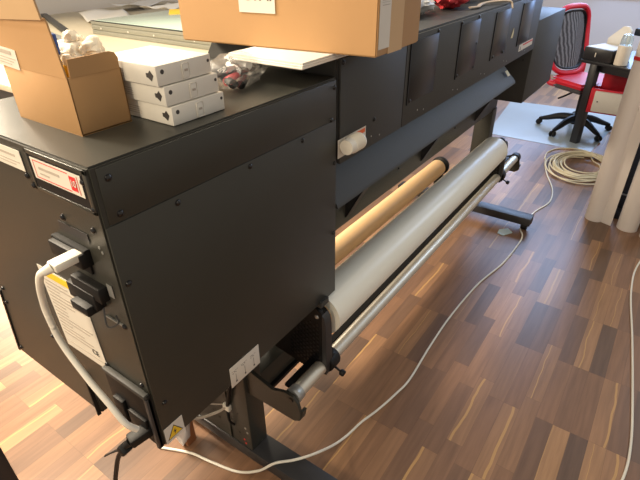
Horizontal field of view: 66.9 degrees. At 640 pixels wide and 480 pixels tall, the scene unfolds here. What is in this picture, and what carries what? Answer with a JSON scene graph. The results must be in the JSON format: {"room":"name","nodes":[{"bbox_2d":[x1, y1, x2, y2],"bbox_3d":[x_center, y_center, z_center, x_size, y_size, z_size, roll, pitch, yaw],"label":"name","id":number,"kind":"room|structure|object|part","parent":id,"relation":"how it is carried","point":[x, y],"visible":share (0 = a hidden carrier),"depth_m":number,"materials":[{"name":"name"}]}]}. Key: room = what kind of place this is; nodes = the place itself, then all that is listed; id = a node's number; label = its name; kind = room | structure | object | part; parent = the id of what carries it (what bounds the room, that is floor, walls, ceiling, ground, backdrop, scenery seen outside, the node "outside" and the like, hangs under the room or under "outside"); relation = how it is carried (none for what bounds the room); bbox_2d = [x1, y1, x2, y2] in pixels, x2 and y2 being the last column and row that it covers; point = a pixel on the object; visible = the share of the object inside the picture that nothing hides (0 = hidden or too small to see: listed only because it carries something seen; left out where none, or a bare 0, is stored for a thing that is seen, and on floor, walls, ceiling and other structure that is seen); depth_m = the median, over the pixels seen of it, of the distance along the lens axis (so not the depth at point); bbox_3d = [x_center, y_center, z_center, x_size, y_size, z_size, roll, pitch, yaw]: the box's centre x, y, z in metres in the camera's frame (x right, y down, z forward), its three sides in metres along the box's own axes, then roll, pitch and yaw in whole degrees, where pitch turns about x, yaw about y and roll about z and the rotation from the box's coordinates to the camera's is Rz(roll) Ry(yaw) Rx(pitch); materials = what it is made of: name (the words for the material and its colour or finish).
{"room":"print shop","nodes":[
{"label":"print shop","id":0,"kind":"room"},
{"bbox_2d":[0,0,177,98],"bbox_3d":[-3.822,-2.833,5.245,0.100,2.750,10.350,20,37,30],"label":"wall","id":1,"kind":"structure","parent":0,"point":[50,7],"depth_m":6.15,"materials":[{"name":"white paint"}]},
{"bbox_2d":[0,74,639,479],"bbox_3d":[0.042,-0.308,3.735,10.200,0.050,10.500,20,37,30],"label":"floor","id":2,"kind":"structure","parent":0,"point":[529,378],"depth_m":2.15,"materials":[{"name":"brown wood"}]},
{"bbox_2d":[0,447,18,479],"bbox_3d":[-1.220,0.739,1.343,0.510,0.700,0.522,20,37,30],"label":"side table","id":3,"kind":"object","parent":2,"relation":"on","point":[7,472],"visible":1,"depth_m":1.35,"materials":[{"name":"black wood"}]},
{"bbox_2d":[0,1,208,92],"bbox_3d":[-1.667,-1.681,5.047,4.100,0.950,3.850,20,37,30],"label":"work table","id":4,"kind":"object","parent":2,"relation":"on","point":[76,21],"visible":0.02,"depth_m":4.50,"materials":[{"name":"metal"}]},
{"bbox_2d":[41,13,68,32],"bbox_3d":[-2.691,-2.203,4.974,0.065,0.033,2.100,-19,36,-27],"label":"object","id":5,"kind":"object","parent":4,"relation":"on","point":[52,21],"visible":0.55,"depth_m":5.04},
{"bbox_2d":[51,32,61,39],"bbox_3d":[-2.869,-2.127,4.853,0.065,0.033,2.100,-24,39,-33],"label":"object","id":6,"kind":"object","parent":4,"relation":"on","point":[58,37],"visible":0.02,"depth_m":4.26,"materials":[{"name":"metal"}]},
{"bbox_2d":[78,9,128,21],"bbox_3d":[-2.362,-2.507,5.429,0.500,0.065,1.000,-18,36,-26],"label":"paper sheet","id":7,"kind":"object","parent":4,"relation":"on","point":[94,14],"visible":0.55,"depth_m":5.63,"materials":[{"name":"white paper"}]},
{"bbox_2d":[112,0,167,6],"bbox_3d":[-2.349,-3.132,6.396,0.350,0.055,0.900,9,33,15],"label":"paper sheet","id":8,"kind":"object","parent":4,"relation":"on","point":[144,2],"visible":0.97,"depth_m":6.38,"materials":[{"name":"white paper"}]},
{"bbox_2d":[90,10,211,49],"bbox_3d":[-0.639,-2.166,4.793,2.151,0.119,2.201,20,37,30],"label":"table","id":9,"kind":"object","parent":4,"relation":"on","point":[163,27],"visible":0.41,"depth_m":4.29,"materials":[{"name":"metal"}]},
{"bbox_3d":[-1.261,-1.742,4.013,2.151,0.004,0.031,20,37,30],"label":"edge trim","id":10,"kind":"part","parent":9,"relation":"part of","materials":[{"name":"black plastic"}]},
{"bbox_3d":[-0.639,-2.214,4.765,2.091,0.010,2.137,20,37,30],"label":"glass","id":11,"kind":"part","parent":9,"relation":"part of","materials":[{"name":"glass"}]},
{"bbox_2d":[169,9,179,13],"bbox_3d":[-1.494,-2.371,5.026,0.140,0.002,0.420,-8,32,-12],"label":"sticky note","id":12,"kind":"object","parent":9,"relation":"on","point":[171,11],"visible":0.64,"depth_m":5.01,"materials":[{"name":"yellow paper"}]},
{"bbox_2d":[140,2,178,9],"bbox_3d":[-1.826,-2.776,5.754,0.360,0.050,0.501,12,34,20],"label":"paper sheet","id":13,"kind":"object","parent":4,"relation":"on","point":[167,5],"visible":0.86,"depth_m":5.71,"materials":[{"name":"white paper"}]},
{"bbox_2d":[176,421,195,445],"bbox_3d":[-0.530,0.619,1.791,0.081,0.420,0.090,4,32,7],"label":"block","id":14,"kind":"object","parent":2,"relation":"on","point":[187,436],"visible":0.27,"depth_m":1.86,"materials":[{"name":"plastic"}]},
{"bbox_2d":[0,0,565,479],"bbox_3d":[0.361,-0.345,2.347,0.972,1.460,3.348,20,37,30],"label":"printer","id":15,"kind":"object","parent":2,"relation":"on","point":[203,276],"visible":0.87,"depth_m":1.13,"materials":[{"name":"metal"}]},
{"bbox_2d":[32,159,81,195],"bbox_3d":[-0.427,-0.102,0.783,0.130,0.032,0.001,20,37,30],"label":"print","id":16,"kind":"object","parent":15,"relation":"attached to","point":[64,179],"depth_m":0.78},
{"bbox_3d":[-0.422,-0.097,0.788,0.178,0.076,0.007,20,37,30],"label":"handle recess frame","id":17,"kind":"part","parent":15,"relation":"part of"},
{"bbox_2d":[0,0,131,136],"bbox_3d":[-0.487,-0.338,0.860,0.245,0.251,0.124,20,37,30],"label":"cardboard box","id":18,"kind":"object","parent":15,"relation":"on","point":[93,98],"visible":1,"depth_m":0.83,"materials":[{"name":"brown cardboard"}]},
{"bbox_2d":[51,33,60,54],"bbox_3d":[-0.447,-0.323,0.818,0.017,0.048,0.009,20,37,30],"label":"packet","id":19,"kind":"object","parent":18,"relation":"in","point":[53,35],"visible":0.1,"depth_m":0.81,"materials":[{"name":"blue plastic"}]},
{"bbox_2d":[61,54,71,77],"bbox_3d":[-0.418,-0.256,0.828,0.032,0.116,0.032,20,37,30],"label":"glue bottle","id":20,"kind":"object","parent":18,"relation":"in","point":[64,57],"visible":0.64,"depth_m":0.80,"materials":[{"name":"white plastic"}]},
{"bbox_2d":[57,30,104,63],"bbox_3d":[-0.464,-0.318,0.873,0.190,0.116,0.079,15,35,24],"label":"foam","id":21,"kind":"object","parent":18,"relation":"in","point":[72,43],"visible":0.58,"depth_m":0.83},
{"bbox_2d":[48,232,93,274],"bbox_3d":[-0.447,0.029,0.872,0.105,0.057,0.024,20,37,30],"label":"hood","id":22,"kind":"object","parent":15,"relation":"attached to","point":[60,243],"depth_m":0.85,"materials":[{"name":"black plastic"}]},
{"bbox_2d":[35,249,138,431],"bbox_3d":[-0.437,0.202,0.918,0.151,0.399,0.074,20,37,30],"label":"cable","id":23,"kind":"object","parent":15,"relation":"attached to","point":[67,259],"visible":1,"depth_m":0.91,"materials":[{"name":"white plastic"}]},
{"bbox_2d":[66,271,109,316],"bbox_3d":[-0.435,0.101,0.899,0.110,0.065,0.036,20,37,30],"label":"hood","id":24,"kind":"object","parent":15,"relation":"attached to","point":[91,293],"depth_m":0.89,"materials":[{"name":"black plastic"}]},
{"bbox_3d":[-0.372,0.091,0.861,0.016,0.028,0.001,20,37,30],"label":"connector plate","id":25,"kind":"part","parent":15,"relation":"part of","materials":[{"name":"metal"}]},
{"bbox_2d":[113,393,130,421],"bbox_3d":[-0.439,0.375,1.079,0.035,0.070,0.012,20,37,30],"label":"power socket","id":26,"kind":"object","parent":15,"relation":"attached to","point":[122,402],"depth_m":1.06,"materials":[{"name":"black plastic"}]},
{"bbox_2d":[104,425,152,479],"bbox_3d":[-0.630,0.718,1.282,0.553,0.786,0.156,0,32,1],"label":"power cable","id":27,"kind":"object","parent":15,"relation":"attached to","point":[134,439],"visible":0.98,"depth_m":1.03,"materials":[{"name":"black plastic"}]},
{"bbox_3d":[-0.657,0.727,1.290,0.502,0.763,0.151,-1,32,0],"label":"cord","id":28,"kind":"part","parent":27,"relation":"part of","materials":[{"name":"black plastic"}]},
{"bbox_3d":[-0.405,0.361,1.054,0.148,0.162,0.009,20,37,30],"label":"inlet panel","id":29,"kind":"part","parent":15,"relation":"part of","materials":[{"name":"black plastic"}]},
{"bbox_2d":[128,407,150,437],"bbox_3d":[-0.392,0.398,1.056,0.060,0.055,0.010,20,37,30],"label":"power socket","id":30,"kind":"object","parent":15,"relation":"attached to","point":[135,416],"depth_m":1.04,"materials":[{"name":"black plastic"}]},
{"bbox_2d":[127,91,224,125],"bbox_3d":[-0.294,-0.272,0.954,0.167,0.034,0.131,20,37,30],"label":"case","id":31,"kind":"object","parent":15,"relation":"on","point":[186,111],"visible":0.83,"depth_m":0.90,"materials":[{"name":"white cardboard"}]},
{"bbox_2d":[123,72,218,106],"bbox_3d":[-0.301,-0.301,0.932,0.167,0.034,0.131,19,37,29],"label":"case","id":32,"kind":"object","parent":31,"relation":"on","point":[171,94],"visible":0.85,"depth_m":0.88,"materials":[{"name":"white cardboard"}]},
{"bbox_2d":[115,46,211,86],"bbox_3d":[-0.310,-0.329,0.909,0.167,0.034,0.131,19,36,28],"label":"cardboard box","id":33,"kind":"object","parent":32,"relation":"on","point":[156,66],"visible":0.9,"depth_m":0.87,"materials":[{"name":"white cardboard"}]},
{"bbox_2d":[211,57,261,88],"bbox_3d":[-0.194,-0.415,1.146,0.134,0.072,0.297,2,32,4],"label":"plastic bag","id":34,"kind":"object","parent":15,"relation":"on","point":[235,69],"visible":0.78,"depth_m":1.08,"materials":[{"name":"plastic"}]},
{"bbox_3d":[-0.163,0.476,1.554,0.278,0.125,0.030,20,37,30],"label":"bar arm","id":35,"kind":"part","parent":15,"relation":"part of"},
{"bbox_2d":[224,55,347,69],"bbox_3d":[-0.049,-0.467,1.205,0.233,0.004,0.298,20,37,30],"label":"board","id":36,"kind":"object","parent":15,"relation":"on","point":[341,56],"visible":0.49,"depth_m":1.10,"materials":[{"name":"white cardboard"}]},
{"bbox_2d":[226,54,341,67],"bbox_3d":[-0.046,-0.471,1.204,0.227,0.004,0.294,20,37,30],"label":"board","id":37,"kind":"object","parent":36,"relation":"on","point":[227,55],"visible":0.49,"depth_m":1.10,"materials":[{"name":"white cardboard"}]},
{"bbox_2d":[229,46,336,64],"bbox_3d":[-0.045,-0.475,1.202,0.221,0.004,0.290,20,37,30],"label":"board","id":38,"kind":"object","parent":37,"relation":"on","point":[273,54],"visible":0.44,"depth_m":1.13,"materials":[{"name":"white cardboard"}]},
{"bbox_2d":[178,0,420,57],"bbox_3d":[-0.061,-0.639,1.206,0.581,0.270,0.234,15,35,24],"label":"cardboard box","id":39,"kind":"object","parent":38,"relation":"on","point":[365,28],"visible":1,"depth_m":1.14,"materials":[{"name":"brown cardboard"}]},
{"bbox_2d":[290,319,318,362],"bbox_3d":[-0.051,0.323,1.577,0.118,0.185,0.002,20,37,30],"label":"grille","id":40,"kind":"object","parent":15,"relation":"attached to","point":[304,337],"depth_m":1.58,"materials":[{"name":"black metal"}]},
{"bbox_3d":[0.064,0.436,1.617,0.047,0.030,0.022,20,37,30],"label":"knob","id":41,"kind":"part","parent":15,"relation":"part of","materials":[{"name":"black plastic"}]},
{"bbox_2d":[335,160,444,264],"bbox_3d":[0.245,-0.089,2.277,0.093,0.093,1.520,20,37,30],"label":"cardboard tube","id":42,"kind":"object","parent":15,"relation":"attached to","point":[365,226],"visible":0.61,"depth_m":2.30,"materials":[{"name":"brown cardboard"}]},
{"bbox_3d":[0.550,-0.034,2.312,0.022,0.011,2.270,20,37,30],"label":"slide rail","id":43,"kind":"part","parent":15,"relation":"part of","materials":[{"name":"silver metal"}]},
{"bbox_2d":[324,137,507,332],"bbox_3d":[0.494,-0.138,2.155,0.153,0.153,1.726,20,37,30],"label":"paper roll","id":44,"kind":"object","parent":15,"relation":"attached to","point":[362,273],"visible":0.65,"depth_m":1.88,"materials":[{"name":"white paper"}]},
{"bbox_2d":[420,0,435,14],"bbox_3d":[0.311,-0.869,1.769,0.186,0.092,0.343,20,37,30],"label":"plastic bag","id":45,"kind":"object","parent":15,"relation":"on","point":[426,5],"visible":0.26,"depth_m":1.76,"materials":[{"name":"plastic"}]},
{"bbox_3d":[0.609,-0.747,1.924,0.010,0.273,1.951,20,37,30],"label":"panel","id":46,"kind":"part","parent":15,"relation":"part of","materials":[{"name":"black metal"}]},
{"bbox_2d":[434,0,469,8],"bbox_3d":[0.522,-0.991,1.954,0.156,0.101,0.248,20,37,30],"label":"plastic bag","id":47,"kind":"object","parent":15,"relation":"on","point":[441,4],"visible":0.89,"depth_m":1.92,"materials":[{"name":"red plastic"}]},
{"bbox_3d":[1.024,-0.572,3.276,0.205,0.671,0.080,20,37,30],"label":"stand leg","id":48,"kind":"part","parent":15,"relation":"part of","materials":[{"name":"black metal"}]},
{"bbox_2d":[468,0,513,8],"bbox_3d":[0.703,-0.981,2.035,0.322,0.036,0.065,-24,39,-33],"label":"strap","id":49,"kind":"object","parent":15,"relation":"on","point":[511,1],"visible":1,"depth_m":2.06,"materials":[{"name":"beige fabric"}]},
{"bbox_3d":[1.170,-0.532,3.165,0.278,0.125,0.030,20,37,30],"label":"bar arm","id":50,"kind":"part","parent":15,"relation":"part of"},
{"bbox_2d":[161,158,552,473],"bbox_3d":[0.888,0.092,2.917,0.539,0.112,3.898,25,40,35],"label":"cable","id":51,"kind":"object","parent":2,"relation":"on","point":[505,260],"visible":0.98,"depth_m":1.96,"materials":[{"name":"white plastic"}]},
{"bbox_2d":[498,228,511,235],"bbox_3d":[1.233,-0.056,3.244,0.106,0.007,0.069,-14,34,-21],"label":"paper scrap","id":52,"kind":"object","parent":2,"relation":"on","point":[506,231],"visible":1,"depth_m":3.23,"materials":[{"name":"white paper"}]},
{"bbox_2d":[493,102,615,151],"bbox_3d":[2.468,-1.253,5.170,1.200,0.003,1.400,20,37,30],"label":"chair mat","id":53,"kind":"object","parent":2,"relation":"on","point":[518,120],"visible":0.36,"depth_m":5.05,"materials":[{"name":"plastic"}]},
{"bbox_2d":[536,3,611,141],"bbox_3d":[2.557,-1.620,4.668,0.728,1.144,0.772,-19,36,-27],"label":"office chair","id":54,"kind":"object","parent":53,"relation":"on","point":[574,36],"visible":0.77,"depth_m":4.76,"materials":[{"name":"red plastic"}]},
{"bbox_3d":[2.474,-1.965,4.747,0.364,0.500,0.118,-12,33,-17],"label":"panel","id":55,"kind":"part","parent":54,"relation":"part of","materials":[{"name":"black fabric"}]},
{"bbox_3d":[2.475,-1.962,4.747,0.507,0.642,0.194,-12,33,-17],"label":"frame","id":56,"kind":"part","parent":54,"relation":"part of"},
{"bbox_2d":[552,71,603,90],"bbox_3d":[2.616,-1.544,4.712,0.570,0.053,0.560,-12,33,-17],"label":"seat cushion","id":57,"kind":"object","parent":54,"relation":"on","point":[574,80],"depth_m":4.70,"materials":[{"name":"red fabric"}]},
{"bbox_2d":[544,148,602,184],"bbox_3d":[2.223,-0.655,4.163,0.599,0.047,0.830,20,37,30],"label":"cable coil","id":58,"kind":"object","parent":2,"relation":"on","point":[591,177],"visible":0.78,"depth_m":4.12,"materials":[{"name":"beige plastic"}]},
{"bbox_2d":[569,51,635,143],"bbox_3d":[3.015,-1.057,4.129,0.790,0.744,1.500,-16,35,-23],"label":"office desk","id":59,"kind":"object","parent":2,"relation":"on","point":[607,100],"visible":0.62,"depth_m":4.33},
{"bbox_3d":[2.444,-1.248,4.473,0.060,0.719,0.070,-16,35,-23],"label":"leg","id":60,"kind":"part","parent":59,"relation":"part of","materials":[{"name":"black metal"}]},
{"bbox_3d":[2.535,-1.199,4.259,0.250,0.175,0.065,20,37,30],"label":"drawer","id":61,"kind":"part","parent":59,"relation":"part of","materials":[{"name":"beige wood"}]},
{"bbox_2d":[582,46,632,63],"bbox_3d":[2.538,-1.649,4.287,0.267,0.107,0.269,-16,35,-23],"label":"box","id":62,"kind":"object","parent":59,"relation":"on","point":[590,53],"visible":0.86,"depth_m":4.22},
{"bbox_2d":[589,43,617,50],"bbox_3d":[2.538,-1.697,4.259,0.245,0.002,0.250,-16,35,-23],"label":"paper sheet","id":63,"kind":"object","parent":62,"relation":"on","point":[601,46],"visible":0.79,"depth_m":4.27,"materials":[{"name":"white paper"}]},
{"bbox_2d":[607,26,632,45],"bbox_3d":[2.669,-1.774,4.335,0.025,0.267,0.195,-16,35,-23],"label":"ramp","id":64,"kind":"object","parent":59,"relation":"on","point":[615,39],"visible":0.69,"depth_m":4.31,"materials":[{"name":"beige"}]},
{"bbox_2d":[613,33,633,65],"bbox_3d":[2.555,-1.597,4.065,0.106,0.251,0.106,20,37,30],"label":"dispenser bottle","id":65,"kind":"object","parent":59,"relation":"on","point":[624,49],"visible":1,"depth_m":4.04,"materials":[{"name":"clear plastic"}]},
{"bbox_2d":[634,28,639,35],"bbox_3d":[2.892,-1.659,4.157,0.140,0.252,0.410,-16,35,-23],"label":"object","id":66,"kind":"object","parent":59,"relation":"on","point":[637,31],"visible":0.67,"depth_m":4.22,"materials":[{"name":"black plastic"}]},
{"bbox_2d":[585,41,639,225],"bbox_3d":[1.935,-0.765,3.007,0.175,1.450,0.126,20,37,30],"label":"paper roll","id":67,"kind":"object","parent":2,"relation":"on","point":[624,139],"visible":1,"depth_m":3.09,"materials":[{"name":"white paper"}]},
{"bbox_2d":[613,143,639,218],"bbox_3d":[2.274,-0.667,3.176,0.305,1.100,0.400,20,37,30],"label":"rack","id":68,"kind":"object","parent":2,"relation":"on","point":[637,156],"visible":0.23,"depth_m":3.30,"materials":[{"name":"metal"}]},
{"bbox_2d":[616,160,639,232],"bbox_3d":[2.065,-0.677,2.910,0.124,1.400,0.124,20,37,30],"label":"paper roll","id":69,"kind":"object","parent":2,"relation":"on","point":[629,218],"visible":1,"depth_m":3.16,"materials":[{"name":"white paper"}]},
{"bbox_2d":[621,261,639,479],"bbox_3d":[1.599,0.433,2.442,0.149,0.009,2.352,20,37,30],"label":"cable","id":70,"kind":"object","parent":2,"relation":"on","point":[637,265],"visible":1,"depth_m":2.12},
{"bbox_2d":[542,0,639,73],"bbox_3d":[2.985,-3.736,6.576,10.200,2.750,0.100,20,37,30],"label":"wall","id":71,"kind":"structure","parent":0,"point":[608,17],"depth_m":6.36,"materials":[{"name":"white paint"}]}
]}

